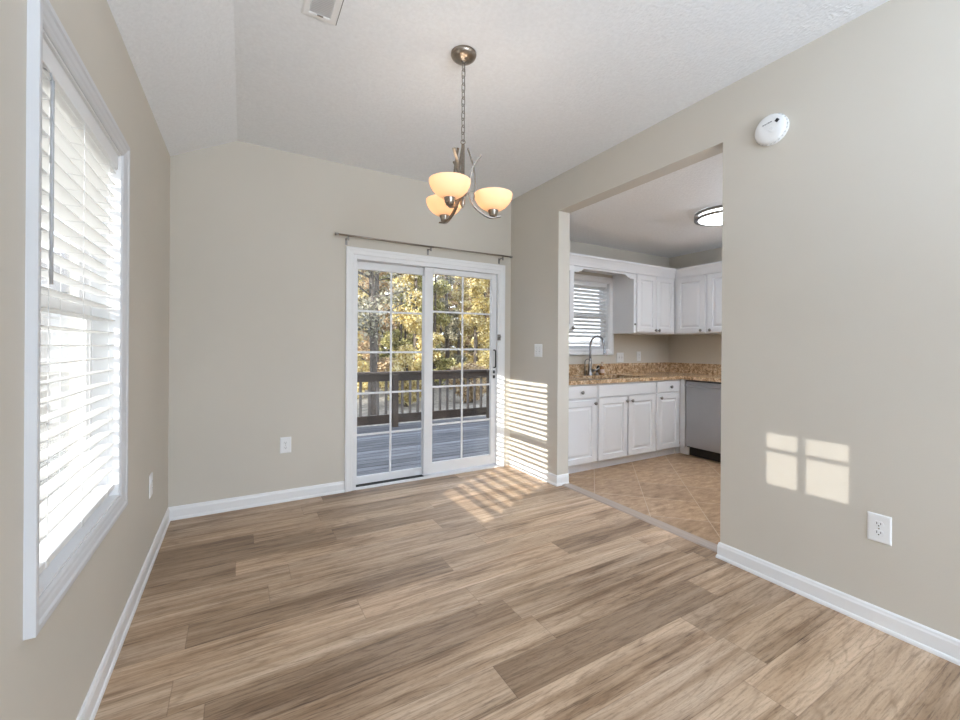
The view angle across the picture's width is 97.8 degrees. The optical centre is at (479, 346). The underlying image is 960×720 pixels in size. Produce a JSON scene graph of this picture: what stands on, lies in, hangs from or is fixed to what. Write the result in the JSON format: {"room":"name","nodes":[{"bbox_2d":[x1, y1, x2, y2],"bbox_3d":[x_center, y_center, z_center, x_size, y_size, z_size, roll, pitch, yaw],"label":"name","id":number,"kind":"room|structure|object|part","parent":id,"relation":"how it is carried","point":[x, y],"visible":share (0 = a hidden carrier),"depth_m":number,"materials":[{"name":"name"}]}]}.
{"room":"dining room","nodes":[
{"label":"dining room","id":0,"kind":"room"},
{"bbox_2d":[0,0,169,719],"bbox_3d":[-0.326,-0.212,-0.426,0.150,2.900,7.989,0,0,-30],"label":"wall","id":1,"kind":"structure","parent":0,"point":[50,675],"depth_m":1.34,"materials":[{"name":"beige paint"}]},
{"bbox_2d":[23,0,129,639],"bbox_3d":[-1.317,-0.085,1.333,0.149,1.508,0.933,0,0,-30],"label":"window","id":2,"kind":"structure","parent":1,"relation":"in","point":[42,593],"depth_m":1.34,"materials":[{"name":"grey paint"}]},
{"bbox_3d":[-1.373,-0.445,1.300,0.004,0.580,0.725,0,0,-30],"label":"pane","id":3,"kind":"part","parent":2,"relation":"part of","materials":[{"name":"clear glass"}]},
{"bbox_3d":[-1.358,0.225,1.311,0.004,0.680,0.725,0,0,-30],"label":"pane","id":4,"kind":"part","parent":2,"relation":"part of","materials":[{"name":"clear glass"}]},
{"bbox_3d":[-1.354,0.225,1.313,0.022,0.760,0.805,0,0,-30],"label":"sash","id":5,"kind":"part","parent":2,"relation":"part of","materials":[{"name":"white plastic"}]},
{"bbox_2d":[39,38,117,574],"bbox_3d":[-1.298,-0.098,1.344,0.065,1.350,0.795,0,0,-30],"label":"window blind","id":6,"kind":"object","parent":2,"relation":"attached to","point":[77,155],"visible":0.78,"depth_m":1.31,"materials":[{"name":"white paint"}]},
{"bbox_3d":[-1.152,-0.076,1.084,0.056,1.308,0.020,0,0,-30],"label":"ladder cord","id":7,"kind":"part","parent":6,"relation":"part of","materials":[{"name":"white fabric"}]},
{"bbox_3d":[-1.295,-0.077,1.331,0.056,1.308,0.020,0,0,-30],"label":"ladder cord","id":8,"kind":"part","parent":6,"relation":"part of","materials":[{"name":"white fabric"}]},
{"bbox_3d":[-1.306,0.566,1.342,0.054,0.020,0.791,0,0,-30],"label":"rail","id":9,"kind":"part","parent":6,"relation":"part of","materials":[{"name":"white paint"}]},
{"bbox_3d":[-1.448,-0.078,1.595,0.056,1.308,0.020,0,0,-30],"label":"ladder cord","id":10,"kind":"part","parent":6,"relation":"part of","materials":[{"name":"white fabric"}]},
{"bbox_3d":[-1.370,-0.445,1.302,0.022,0.660,0.805,0,0,-30],"label":"sash","id":11,"kind":"part","parent":2,"relation":"part of","materials":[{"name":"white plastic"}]},
{"bbox_2d":[76,507,169,719],"bbox_3d":[-0.228,1.192,-0.445,0.017,0.094,7.849,0,0,-30],"label":"baseboard","id":12,"kind":"structure","parent":1,"relation":"attached to","point":[90,706],"depth_m":1.70,"materials":[{"name":"white paint"}]},
{"bbox_2d":[149,472,152,498],"bbox_3d":[-1.844,0.778,2.350,0.008,0.125,0.082,0,0,-30],"label":"electrical outlet","id":13,"kind":"object","parent":1,"relation":"attached to","point":[151,474],"visible":1,"depth_m":2.34,"materials":[{"name":"white plastic"}]},
{"bbox_2d":[107,0,236,155],"bbox_3d":[-0.042,-1.333,-0.347,0.408,0.707,7.849,0,0,-30],"label":"ceiling","id":14,"kind":"structure","parent":0,"point":[181,53],"depth_m":2.09,"materials":[{"name":"white paint"}]},
{"bbox_2d":[168,141,668,506],"bbox_3d":[0.198,-0.209,4.408,5.592,2.900,0.140,0,0,-30],"label":"wall","id":15,"kind":"structure","parent":0,"point":[257,269],"depth_m":3.28,"materials":[{"name":"beige paint"}]},
{"bbox_2d":[169,481,344,520],"bbox_3d":[-1.671,1.182,3.244,1.208,0.094,0.017,0,0,-30],"label":"baseboard","id":16,"kind":"structure","parent":15,"relation":"attached to","point":[274,497],"depth_m":3.20,"materials":[{"name":"white paint"}]},
{"bbox_2d":[280,437,290,452],"bbox_3d":[-1.541,0.782,3.322,0.082,0.125,0.008,0,0,-30],"label":"electrical outlet","id":17,"kind":"object","parent":15,"relation":"attached to","point":[285,442],"visible":1,"depth_m":3.32,"materials":[{"name":"white plastic"}]},
{"bbox_2d":[335,232,512,263],"bbox_3d":[-0.444,-0.899,3.902,1.759,0.081,0.089,0,0,-30],"label":"curtain rod","id":18,"kind":"object","parent":15,"relation":"attached to","point":[336,233],"visible":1,"depth_m":3.79,"materials":[{"name":"silver metal"}]},
{"bbox_2d":[344,246,504,491],"bbox_3d":[-0.471,0.196,3.997,1.607,2.082,0.182,0,0,-30],"label":"door","id":19,"kind":"structure","parent":15,"relation":"in","point":[357,258],"depth_m":3.96,"materials":[{"name":"white paint"}]},
{"bbox_3d":[-0.805,0.232,3.858,0.702,1.962,0.034,0,0,-30],"label":"fixed panel","id":20,"kind":"part","parent":19,"relation":"part of","materials":[{"name":"glass"}]},
{"bbox_2d":[357,272,422,471],"bbox_3d":[-0.821,0.235,3.852,0.616,1.834,0.006,0,0,-30],"label":"grille","id":21,"kind":"object","parent":19,"relation":"attached to","point":[411,273],"depth_m":3.85,"materials":[{"name":"white plastic"}]},
{"bbox_3d":[-0.189,0.229,4.152,0.794,1.949,0.034,0,0,-30],"label":"sliding panel","id":22,"kind":"part","parent":19,"relation":"part of","materials":[{"name":"glass"}]},
{"bbox_2d":[432,277,490,457],"bbox_3d":[-0.178,0.208,4.161,0.650,1.802,0.006,0,0,-30],"label":"grille","id":23,"kind":"object","parent":19,"relation":"attached to","point":[489,278],"depth_m":4.16,"materials":[{"name":"white plastic"}]},
{"bbox_3d":[0.139,0.183,4.318,0.026,0.315,0.006,0,0,-30],"label":"handle plate","id":24,"kind":"part","parent":19,"relation":"part of","materials":[{"name":"white plastic"}]},
{"bbox_3d":[0.151,0.177,4.298,0.018,0.297,0.049,0,0,-30],"label":"handle","id":25,"kind":"part","parent":19,"relation":"part of","materials":[{"name":"black plastic"}]},
{"bbox_2d":[569,265,574,330],"bbox_3d":[0.725,-0.522,4.410,0.444,0.717,0.378,0,0,-30],"label":"upper cabinet","id":26,"kind":"object","parent":15,"relation":"attached to","point":[571,267],"visible":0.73,"depth_m":4.36,"materials":[{"name":"white paint"}]},
{"bbox_2d":[569,273,613,354],"bbox_3d":[1.209,-0.369,4.969,0.926,0.941,0.139,0,0,-30],"label":"window","id":27,"kind":"structure","parent":15,"relation":"in","point":[583,349],"depth_m":5.12,"materials":[{"name":"white paint"}]},
{"bbox_3d":[1.189,-0.180,5.002,0.778,0.414,0.020,0,0,-30],"label":"sash","id":28,"kind":"part","parent":27,"relation":"part of","materials":[{"name":"white plastic"}]},
{"bbox_2d":[569,281,606,344],"bbox_3d":[1.212,-0.394,4.950,0.756,0.742,0.055,0,0,-30],"label":"window blind","id":29,"kind":"object","parent":27,"relation":"attached to","point":[577,284],"visible":0.56,"depth_m":5.00,"materials":[{"name":"white paint"}]},
{"bbox_3d":[1.210,-0.033,4.951,0.752,0.020,0.053,0,0,-30],"label":"rail","id":30,"kind":"part","parent":29,"relation":"part of","materials":[{"name":"white paint"}]},
{"bbox_3d":[1.179,-0.559,5.024,0.706,0.342,0.004,0,0,-30],"label":"pane","id":31,"kind":"part","parent":27,"relation":"part of","materials":[{"name":"clear glass"}]},
{"bbox_3d":[1.187,-0.180,5.005,0.706,0.342,0.004,0,0,-30],"label":"pane","id":32,"kind":"part","parent":27,"relation":"part of","materials":[{"name":"clear glass"}]},
{"bbox_2d":[617,353,623,361],"bbox_3d":[1.751,0.137,5.215,0.122,0.122,0.018,0,0,-30],"label":"light switch","id":33,"kind":"object","parent":15,"relation":"attached to","point":[620,356],"visible":1,"depth_m":5.22,"materials":[{"name":"white plastic"}]},
{"bbox_2d":[637,352,640,360],"bbox_3d":[2.046,0.126,5.391,0.078,0.122,0.008,0,0,-30],"label":"electrical outlet","id":34,"kind":"object","parent":15,"relation":"attached to","point":[638,353],"visible":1,"depth_m":5.39,"materials":[{"name":"white plastic"}]},
{"bbox_2d":[612,274,673,334],"bbox_3d":[2.037,-0.513,5.168,0.741,0.717,0.378,0,0,-30],"label":"upper cabinet","id":35,"kind":"object","parent":15,"relation":"attached to","point":[643,304],"visible":1,"depth_m":5.01,"materials":[{"name":"white paint"}]},
{"bbox_2d":[574,266,633,278],"bbox_3d":[1.384,-0.831,4.639,0.919,0.088,0.017,0,0,-30],"label":"valance board","id":36,"kind":"object","parent":35,"relation":"attached to","point":[576,268],"visible":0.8,"depth_m":4.62,"materials":[{"name":"white paint"}]},
{"bbox_3d":[1.968,-0.505,4.956,0.335,0.673,0.018,0,0,-30],"label":"door","id":37,"kind":"part","parent":35,"relation":"part of","materials":[{"name":"white paint"}]},
{"bbox_3d":[2.264,-0.503,5.127,0.337,0.673,0.018,0,0,-30],"label":"door","id":38,"kind":"part","parent":35,"relation":"part of","materials":[{"name":"white paint"}]},
{"bbox_2d":[569,362,720,375],"bbox_3d":[1.935,0.274,4.321,2.460,0.128,1.747,0,0,-30],"label":"backsplash","id":39,"kind":"structure","parent":15,"relation":"attached to","point":[611,368],"depth_m":5.27,"materials":[{"name":"stone"}]},
{"bbox_2d":[94,442,959,719],"bbox_3d":[2.085,1.304,0.972,5.742,0.100,7.989,0,0,-30],"label":"floor","id":40,"kind":"structure","parent":0,"point":[506,592],"depth_m":1.89,"materials":[{"name":"brown wood"}]},
{"bbox_2d":[568,384,597,473],"bbox_3d":[0.810,0.808,4.308,0.503,0.874,0.648,0,0,-30],"label":"base cabinet","id":41,"kind":"object","parent":40,"relation":"on","point":[582,398],"visible":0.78,"depth_m":4.08,"materials":[{"name":"white paint"}]},
{"bbox_3d":[0.956,0.837,4.065,0.462,0.618,0.018,0,0,-30],"label":"door","id":42,"kind":"part","parent":41,"relation":"part of","materials":[{"name":"white paint"}]},
{"bbox_3d":[0.958,0.446,4.065,0.462,0.124,0.018,0,0,-30],"label":"drawer","id":43,"kind":"part","parent":41,"relation":"part of","materials":[{"name":"white paint"}]},
{"bbox_3d":[0.942,0.759,4.079,0.503,0.774,0.019,0,0,-30],"label":"frame","id":44,"kind":"part","parent":41,"relation":"part of","materials":[{"name":"white paint"}]},
{"bbox_2d":[569,362,720,384],"bbox_3d":[1.935,0.293,4.321,2.460,0.166,1.747,0,0,-30],"label":"countertop","id":45,"kind":"structure","parent":41,"relation":"on","point":[616,372],"depth_m":5.06,"materials":[{"name":"brown stone"}]},
{"bbox_2d":[588,335,606,374],"bbox_3d":[1.327,0.102,4.778,0.162,0.461,0.250,0,0,-1],"label":"faucet","id":46,"kind":"object","parent":45,"relation":"on","point":[590,370],"visible":1,"depth_m":4.83,"materials":[{"name":"metal"}]},
{"bbox_3d":[1.333,0.008,4.761,0.027,0.272,0.233,0,0,-33],"label":"spout","id":47,"kind":"part","parent":46,"relation":"part of","materials":[{"name":"metal"}]},
{"bbox_2d":[599,362,603,374],"bbox_3d":[1.449,0.259,4.977,0.058,0.150,0.058,0,0,15],"label":"soap bottle","id":48,"kind":"object","parent":45,"relation":"on","point":[601,370],"visible":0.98,"depth_m":4.96,"materials":[{"name":"plastic"}]},
{"bbox_2d":[591,381,654,468],"bbox_3d":[1.415,0.812,4.657,0.890,0.874,0.648,0,0,-30],"label":"base cabinet","id":49,"kind":"object","parent":40,"relation":"on","point":[625,411],"visible":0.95,"depth_m":4.38,"materials":[{"name":"white paint"}]},
{"bbox_3d":[1.364,0.835,4.301,0.418,0.628,0.018,0,0,-30],"label":"door","id":50,"kind":"part","parent":49,"relation":"part of","materials":[{"name":"white paint"}]},
{"bbox_3d":[1.559,0.451,4.412,0.866,0.124,0.018,0,0,-30],"label":"false drawer","id":51,"kind":"part","parent":49,"relation":"part of","materials":[{"name":"white paint"}]},
{"bbox_3d":[1.744,0.838,4.520,0.428,0.628,0.018,0,0,-30],"label":"door","id":52,"kind":"part","parent":49,"relation":"part of","materials":[{"name":"white paint"}]},
{"bbox_2d":[562,483,716,552],"bbox_3d":[1.139,1.241,3.158,0.108,0.012,1.427,0,0,-30],"label":"trim","id":53,"kind":"structure","parent":40,"relation":"on","point":[700,541],"depth_m":3.01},
{"bbox_2d":[650,379,679,457],"bbox_3d":[1.992,0.816,4.990,0.438,0.874,0.648,0,0,-30],"label":"base cabinet","id":54,"kind":"object","parent":40,"relation":"on","point":[667,392],"visible":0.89,"depth_m":4.73,"materials":[{"name":"white paint"}]},
{"bbox_3d":[2.124,0.840,4.739,0.392,0.628,0.018,0,0,-30],"label":"door","id":55,"kind":"part","parent":54,"relation":"part of","materials":[{"name":"white paint"}]},
{"bbox_3d":[2.124,0.767,4.761,0.438,0.774,0.019,0,0,-30],"label":"frame","id":56,"kind":"part","parent":54,"relation":"part of","materials":[{"name":"white paint"}]},
{"bbox_3d":[2.126,0.454,4.739,0.392,0.124,0.018,0,0,-30],"label":"drawer","id":57,"kind":"part","parent":54,"relation":"part of","materials":[{"name":"white paint"}]},
{"bbox_2d":[675,379,689,454],"bbox_3d":[2.361,0.819,4.886,0.096,0.874,0.125,0,0,-30],"label":"cabinet filler","id":58,"kind":"object","parent":40,"relation":"on","point":[682,448],"visible":0.88,"depth_m":4.84,"materials":[{"name":"white paint"}]},
{"bbox_2d":[685,380,720,461],"bbox_3d":[2.738,0.822,4.687,0.660,0.864,0.594,0,0,-30],"label":"dishwasher","id":59,"kind":"object","parent":40,"relation":"on","point":[703,398],"visible":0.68,"depth_m":4.62,"materials":[{"name":"grey metal"}]},
{"bbox_3d":[2.480,0.439,4.540,0.060,0.027,0.530,0,0,-30],"label":"handle","id":60,"kind":"part","parent":59,"relation":"part of","materials":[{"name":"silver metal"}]},
{"bbox_2d":[233,0,888,199],"bbox_3d":[1.183,-1.603,0.359,2.560,0.150,7.849,0,0,-30],"label":"ceiling","id":61,"kind":"structure","parent":0,"point":[551,86],"depth_m":2.33,"materials":[{"name":"white paint"}]},
{"bbox_2d":[301,0,343,24],"bbox_3d":[-0.668,-1.535,1.816,0.155,0.010,0.353,0,0,-30],"label":"ceiling vent","id":62,"kind":"object","parent":61,"relation":"in","point":[328,11],"visible":1,"depth_m":1.91,"materials":[{"name":"white metal"}]},
{"bbox_2d":[426,45,512,223],"bbox_3d":[-0.091,-1.109,2.230,0.484,0.855,0.471,0,0,-30],"label":"chandelier","id":63,"kind":"object","parent":61,"relation":"hanging from","point":[449,188],"visible":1,"depth_m":2.17,"materials":[{"name":"beige glass"}]},
{"bbox_3d":[-0.197,-0.768,2.324,0.204,0.088,0.204,0,0,-30],"label":"lamp shade","id":64,"kind":"part","parent":63,"relation":"part of","materials":[{"name":"beige glass"}]},
{"bbox_3d":[-0.162,-0.844,2.292,0.029,0.324,0.180,0,0,-40],"label":"arm","id":65,"kind":"part","parent":63,"relation":"part of","materials":[{"name":"silver metal"}]},
{"bbox_3d":[-0.147,-0.767,2.044,0.204,0.088,0.204,0,0,-30],"label":"lamp shade","id":66,"kind":"part","parent":63,"relation":"part of","materials":[{"name":"beige glass"}]},
{"bbox_3d":[-0.137,-0.844,2.090,0.029,0.324,0.180,0,0,20],"label":"arm","id":67,"kind":"part","parent":63,"relation":"part of","materials":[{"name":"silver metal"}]},
{"bbox_3d":[-0.090,-0.906,2.199,0.026,0.361,0.026,0,0,-30],"label":"stem","id":68,"kind":"part","parent":63,"relation":"part of","materials":[{"name":"silver metal"}]},
{"bbox_3d":[-0.088,-1.286,2.199,0.019,0.421,0.019,0,0,-9],"label":"chain","id":69,"kind":"part","parent":63,"relation":"part of","materials":[{"name":"silver metal"}]},
{"bbox_3d":[0.026,-0.842,2.213,0.180,0.324,0.029,0,0,-10],"label":"arm","id":70,"kind":"part","parent":63,"relation":"part of","materials":[{"name":"silver metal"}]},
{"bbox_3d":[0.070,-0.766,2.227,0.204,0.088,0.204,0,0,-30],"label":"lamp shade","id":71,"kind":"part","parent":63,"relation":"part of","materials":[{"name":"beige glass"}]},
{"bbox_2d":[570,153,722,257],"bbox_3d":[2.569,-1.255,3.239,2.466,0.100,4.249,0,0,-30],"label":"ceiling","id":72,"kind":"structure","parent":0,"point":[655,217],"depth_m":3.88,"materials":[{"name":"white paint"}]},
{"bbox_2d":[694,205,721,225],"bbox_3d":[2.168,-1.164,3.730,0.466,0.086,0.466,0,0,-30],"label":"ceiling light","id":73,"kind":"object","parent":72,"relation":"attached to","point":[711,216],"visible":0.48,"depth_m":3.69,"materials":[{"name":"white glass"}]},
{"bbox_2d":[669,247,721,363],"bbox_3d":[3.698,-0.185,3.837,0.100,2.900,4.349,0,0,-30],"label":"wall","id":74,"kind":"structure","parent":0,"point":[701,349],"depth_m":5.36,"materials":[{"name":"beige paint"}]},
{"bbox_2d":[674,272,721,334],"bbox_3d":[2.866,-0.507,4.781,0.396,0.717,1.218,0,0,-30],"label":"upper cabinet","id":75,"kind":"object","parent":74,"relation":"attached to","point":[698,299],"visible":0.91,"depth_m":4.95,"materials":[{"name":"white paint"}]},
{"bbox_2d":[582,269,674,281],"bbox_3d":[1.893,-0.903,4.408,2.460,0.059,1.547,0,0,-30],"label":"trim","id":76,"kind":"structure","parent":75,"relation":"on","point":[583,270],"depth_m":4.96,"materials":[{"name":"white paint"}]},
{"bbox_2d":[570,252,721,278],"bbox_3d":[1.824,-0.903,4.179,2.116,0.116,1.219,0,0,-30],"label":"trim","id":77,"kind":"structure","parent":75,"relation":"attached to","point":[576,259],"depth_m":4.79,"materials":[{"name":"white paint"}]},
{"bbox_3d":[2.534,-0.501,5.040,0.018,0.673,0.370,0,0,-30],"label":"door","id":78,"kind":"part","parent":75,"relation":"part of","materials":[{"name":"white paint"}]},
{"bbox_3d":[2.738,-0.500,4.688,0.018,0.673,0.384,0,0,-30],"label":"door","id":79,"kind":"part","parent":75,"relation":"part of","materials":[{"name":"white paint"}]},
{"bbox_2d":[510,0,959,639],"bbox_3d":[2.338,-0.194,1.031,0.130,2.900,7.849,0,0,-30],"label":"wall","id":80,"kind":"structure","parent":0,"point":[840,353],"depth_m":2.02,"materials":[{"name":"beige paint"}]},
{"bbox_2d":[534,344,541,356],"bbox_3d":[0.548,0.039,3.980,0.018,0.122,0.118,0,0,-30],"label":"light switch","id":81,"kind":"object","parent":80,"relation":"attached to","point":[537,347],"visible":1,"depth_m":3.98,"materials":[{"name":"white plastic"}]},
{"bbox_2d":[509,456,568,486],"bbox_3d":[0.557,1.197,4.082,0.147,0.094,0.753,0,0,-30],"label":"baseboard","id":82,"kind":"structure","parent":80,"relation":"attached to","point":[556,480],"depth_m":3.93,"materials":[{"name":"white paint"}]},
{"bbox_2d":[754,113,788,145],"bbox_3d":[1.550,-1.160,2.236,0.042,0.161,0.162,0,0,-30],"label":"smoke detector","id":83,"kind":"object","parent":80,"relation":"attached to","point":[773,127],"visible":1,"depth_m":2.22,"materials":[{"name":"white plastic"}]},
{"bbox_2d":[716,542,959,665],"bbox_3d":[2.872,1.212,0.074,0.147,0.094,5.647,0,0,-30],"label":"baseboard","id":84,"kind":"structure","parent":80,"relation":"attached to","point":[935,642],"depth_m":1.94,"materials":[{"name":"white paint"}]},
{"bbox_2d":[867,511,891,545],"bbox_3d":[1.773,0.808,1.861,0.008,0.125,0.082,0,0,-30],"label":"electrical outlet","id":85,"kind":"object","parent":80,"relation":"attached to","point":[879,527],"visible":1,"depth_m":1.86,"materials":[{"name":"white plastic"}]},
{"bbox_2d":[874,520,883,527],"bbox_3d":[1.771,0.788,1.859,0.003,0.025,0.034,0,0,-30],"label":"receptacle","id":86,"kind":"object","parent":85,"relation":"attached to","point":[877,523],"depth_m":1.86,"materials":[{"name":"white plastic"}]},
{"bbox_2d":[874,529,883,536],"bbox_3d":[1.771,0.827,1.859,0.003,0.025,0.034,0,0,-30],"label":"receptacle","id":87,"kind":"object","parent":85,"relation":"attached to","point":[877,532],"depth_m":1.86,"materials":[{"name":"white plastic"}]},
{"label":"outside","id":88,"kind":"structure","parent":0,"visible":0},
{"bbox_2d":[357,416,488,475],"bbox_3d":[-1.388,1.391,5.407,5.420,0.120,3.156,0,0,-30],"label":"deck","id":89,"kind":"object","parent":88,"point":[372,450],"visible":0.21,"depth_m":5.70,"materials":[{"name":"grey wood"}]},
{"bbox_2d":[357,369,488,426],"bbox_3d":[-2.114,0.873,6.629,5.380,0.906,0.230,0,0,-30],"label":"deck railing","id":90,"kind":"object","parent":89,"relation":"on","point":[397,376],"visible":0.34,"depth_m":7.18,"materials":[{"name":"brown wood"}]},
{"bbox_3d":[-1.411,0.896,6.956,0.092,0.868,0.093,0,0,-30],"label":"post","id":91,"kind":"part","parent":90,"relation":"part of","materials":[{"name":"brown wood"}]},
{"bbox_3d":[-2.146,0.514,6.609,5.300,0.113,0.040,0,0,-30],"label":"rail","id":92,"kind":"part","parent":90,"relation":"part of","materials":[{"name":"brown wood"}]},
{"bbox_3d":[-2.151,1.199,6.609,5.300,0.143,0.040,0,0,-30],"label":"rail","id":93,"kind":"part","parent":90,"relation":"part of","materials":[{"name":"brown wood"}]},
{"bbox_3d":[-2.128,0.438,6.660,5.380,0.036,0.160,0,0,-30],"label":"cap rail","id":94,"kind":"part","parent":90,"relation":"part of","materials":[{"name":"brown wood"}]},
{"bbox_3d":[0.181,0.907,7.875,0.092,0.868,0.093,0,0,-30],"label":"post","id":95,"kind":"part","parent":90,"relation":"part of","materials":[{"name":"brown wood"}]},
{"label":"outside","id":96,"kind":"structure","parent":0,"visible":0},
{"bbox_2d":[357,379,485,426],"bbox_3d":[-20.975,1.350,36.306,120.000,1.200,76.151,0,0,-30],"label":"ground","id":97,"kind":"structure","parent":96,"point":[443,389],"depth_m":13.95,"materials":[{"name":"brown soil"}]},
{"bbox_2d":[357,304,365,359],"bbox_3d":[-7.493,-2.181,27.772,2.178,8.623,2.126,0,0,-9],"label":"tree","id":98,"kind":"object","parent":97,"relation":"on","point":[359,355],"visible":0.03,"depth_m":27.70,"materials":[{"name":"yellow plant"}]},
{"bbox_2d":[357,274,369,398],"bbox_3d":[-4.941,-1.970,15.167,2.126,8.623,2.178,0,0,43],"label":"tree","id":99,"kind":"object","parent":97,"relation":"on","point":[362,366],"visible":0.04,"depth_m":15.23,"materials":[{"name":"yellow plant"}]},
{"bbox_2d":[358,270,389,371],"bbox_3d":[-5.988,-2.359,23.034,2.338,8.852,1.963,0,0,31],"label":"tree","id":100,"kind":"object","parent":97,"relation":"on","point":[362,271],"visible":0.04,"depth_m":23.02,"materials":[{"name":"beige plant"}]},
{"bbox_2d":[357,272,399,388],"bbox_3d":[-4.486,-2.271,18.274,1.963,8.852,2.338,0,0,29],"label":"tree","id":101,"kind":"object","parent":97,"relation":"on","point":[382,366],"visible":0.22,"depth_m":18.20,"materials":[{"name":"beige plant"}]},
{"bbox_2d":[379,322,387,348],"bbox_3d":[-7.114,-1.945,30.883,2.190,8.407,2.076,0,0,6],"label":"tree","id":102,"kind":"object","parent":97,"relation":"on","point":[381,346],"visible":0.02,"depth_m":30.81,"materials":[{"name":"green plant"}]},
{"bbox_2d":[358,269,420,414],"bbox_3d":[-2.950,-1.836,11.903,3.190,8.195,3.540,0,0,-10],"label":"tree","id":103,"kind":"object","parent":97,"relation":"on","point":[374,299],"visible":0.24,"depth_m":11.83,"materials":[{"name":"grey plant"}]},
{"bbox_3d":[-3.193,-2.995,12.145,3.458,5.879,3.472,0,0,37],"label":"crown","id":104,"kind":"part","parent":103,"relation":"part of","materials":[{"name":"yellow plant"}]},
{"bbox_2d":[379,272,404,358],"bbox_3d":[-5.576,-1.857,26.113,2.190,8.407,2.076,0,0,5],"label":"tree","id":105,"kind":"object","parent":97,"relation":"on","point":[381,355],"visible":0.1,"depth_m":25.87,"materials":[{"name":"yellow plant"}]},
{"bbox_2d":[392,278,403,330],"bbox_3d":[-6.682,-2.253,33.889,2.178,8.623,2.126,0,0,6],"label":"tree","id":106,"kind":"object","parent":97,"relation":"on","point":[392,278],"visible":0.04,"depth_m":33.95,"materials":[{"name":"yellow plant"}]},
{"bbox_2d":[380,276,418,381],"bbox_3d":[-4.086,-1.770,21.282,2.190,8.407,2.077,0,0,-15],"label":"tree","id":107,"kind":"object","parent":97,"relation":"on","point":[399,341],"visible":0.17,"depth_m":21.07,"materials":[{"name":"yellow plant"}]},
{"bbox_2d":[379,344,421,406],"bbox_3d":[-2.388,1.041,13.576,1.598,2.240,1.722,0,0,-2],"label":"shrub","id":108,"kind":"object","parent":97,"relation":"on","point":[399,365],"visible":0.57,"depth_m":13.40,"materials":[{"name":"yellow plant"}]},
{"bbox_2d":[394,278,413,350],"bbox_3d":[-5.212,-2.166,29.095,2.126,8.623,2.178,0,0,-12],"label":"tree","id":109,"kind":"object","parent":97,"relation":"on","point":[404,331],"visible":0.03,"depth_m":29.10,"materials":[{"name":"yellow plant"}]},
{"bbox_2d":[403,275,421,357],"bbox_3d":[-3.672,-1.806,24.419,2.077,8.407,2.190,0,0,28],"label":"tree","id":110,"kind":"object","parent":97,"relation":"on","point":[419,276],"visible":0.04,"depth_m":24.34,"materials":[{"name":"yellow plant"}]},
{"bbox_2d":[392,273,444,370],"bbox_3d":[-2.543,-1.954,16.605,2.126,8.623,2.178,0,0,-42],"label":"tree","id":111,"kind":"object","parent":97,"relation":"on","point":[411,321],"visible":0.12,"depth_m":16.17,"materials":[{"name":"yellow plant"}]},
{"bbox_2d":[411,274,456,385],"bbox_3d":[-2.159,-1.718,19.621,2.076,8.407,2.190,0,0,-29],"label":"tree","id":112,"kind":"object","parent":97,"relation":"on","point":[442,287],"visible":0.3,"depth_m":19.52,"materials":[{"name":"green plant"}]},
{"bbox_2d":[433,274,451,357],"bbox_3d":[-2.779,-2.150,30.508,2.178,8.623,2.126,0,0,-24],"label":"tree","id":113,"kind":"object","parent":97,"relation":"on","point":[439,329],"visible":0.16,"depth_m":30.56,"materials":[{"name":"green plant"}]},
{"bbox_2d":[442,282,457,355],"bbox_3d":[-2.449,-2.451,33.594,1.963,8.852,2.338,0,0,9],"label":"tree","id":114,"kind":"object","parent":97,"relation":"on","point":[450,292],"visible":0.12,"depth_m":33.17,"materials":[{"name":"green plant"}]},
{"bbox_2d":[437,275,466,380],"bbox_3d":[-1.730,-2.576,22.552,1.979,9.423,2.237,0,0,-18],"label":"tree","id":115,"kind":"object","parent":97,"relation":"on","point":[451,328],"visible":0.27,"depth_m":22.30,"materials":[{"name":"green plant"}]},
{"bbox_2d":[448,276,473,366],"bbox_3d":[-1.357,-2.063,25.720,2.126,8.623,2.178,0,0,40],"label":"tree","id":116,"kind":"object","parent":97,"relation":"on","point":[457,294],"visible":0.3,"depth_m":25.54,"materials":[{"name":"yellow plant"}]},
{"bbox_2d":[452,282,473,355],"bbox_3d":[-0.908,-2.363,28.827,1.963,8.852,2.338,0,0,19],"label":"tree","id":117,"kind":"object","parent":97,"relation":"on","point":[467,342],"visible":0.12,"depth_m":28.37,"materials":[{"name":"beige plant"}]},
{"bbox_2d":[449,362,487,401],"bbox_3d":[-0.265,1.329,14.813,1.932,1.691,1.742,0,0,14],"label":"shrub","id":118,"kind":"object","parent":97,"relation":"on","point":[468,366],"visible":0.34,"depth_m":14.38,"materials":[{"name":"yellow plant"}]},
{"bbox_2d":[451,276,489,382],"bbox_3d":[-0.231,-1.939,17.924,2.178,8.623,2.126,0,0,-11],"label":"tree","id":119,"kind":"object","parent":97,"relation":"on","point":[481,340],"visible":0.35,"depth_m":17.58,"materials":[{"name":"yellow plant"}]},
{"bbox_2d":[468,301,473,352],"bbox_3d":[-0.523,-1.862,31.860,2.190,8.407,2.077,0,0,28],"label":"tree","id":120,"kind":"object","parent":97,"relation":"on","point":[470,346],"visible":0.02,"depth_m":31.65,"materials":[{"name":"yellow plant"}]},
{"bbox_2d":[464,279,489,363],"bbox_3d":[0.208,-1.975,21.026,2.178,8.623,2.126,0,0,35],"label":"tree","id":121,"kind":"object","parent":97,"relation":"on","point":[485,283],"visible":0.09,"depth_m":20.67,"materials":[{"name":"yellow plant"}]},
{"bbox_2d":[473,281,489,331],"bbox_3d":[0.646,-2.276,24.011,2.338,8.852,1.963,0,0,-28],"label":"tree","id":122,"kind":"object","parent":97,"relation":"on","point":[488,290],"visible":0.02,"depth_m":23.99,"materials":[{"name":"beige plant"}]}
]}

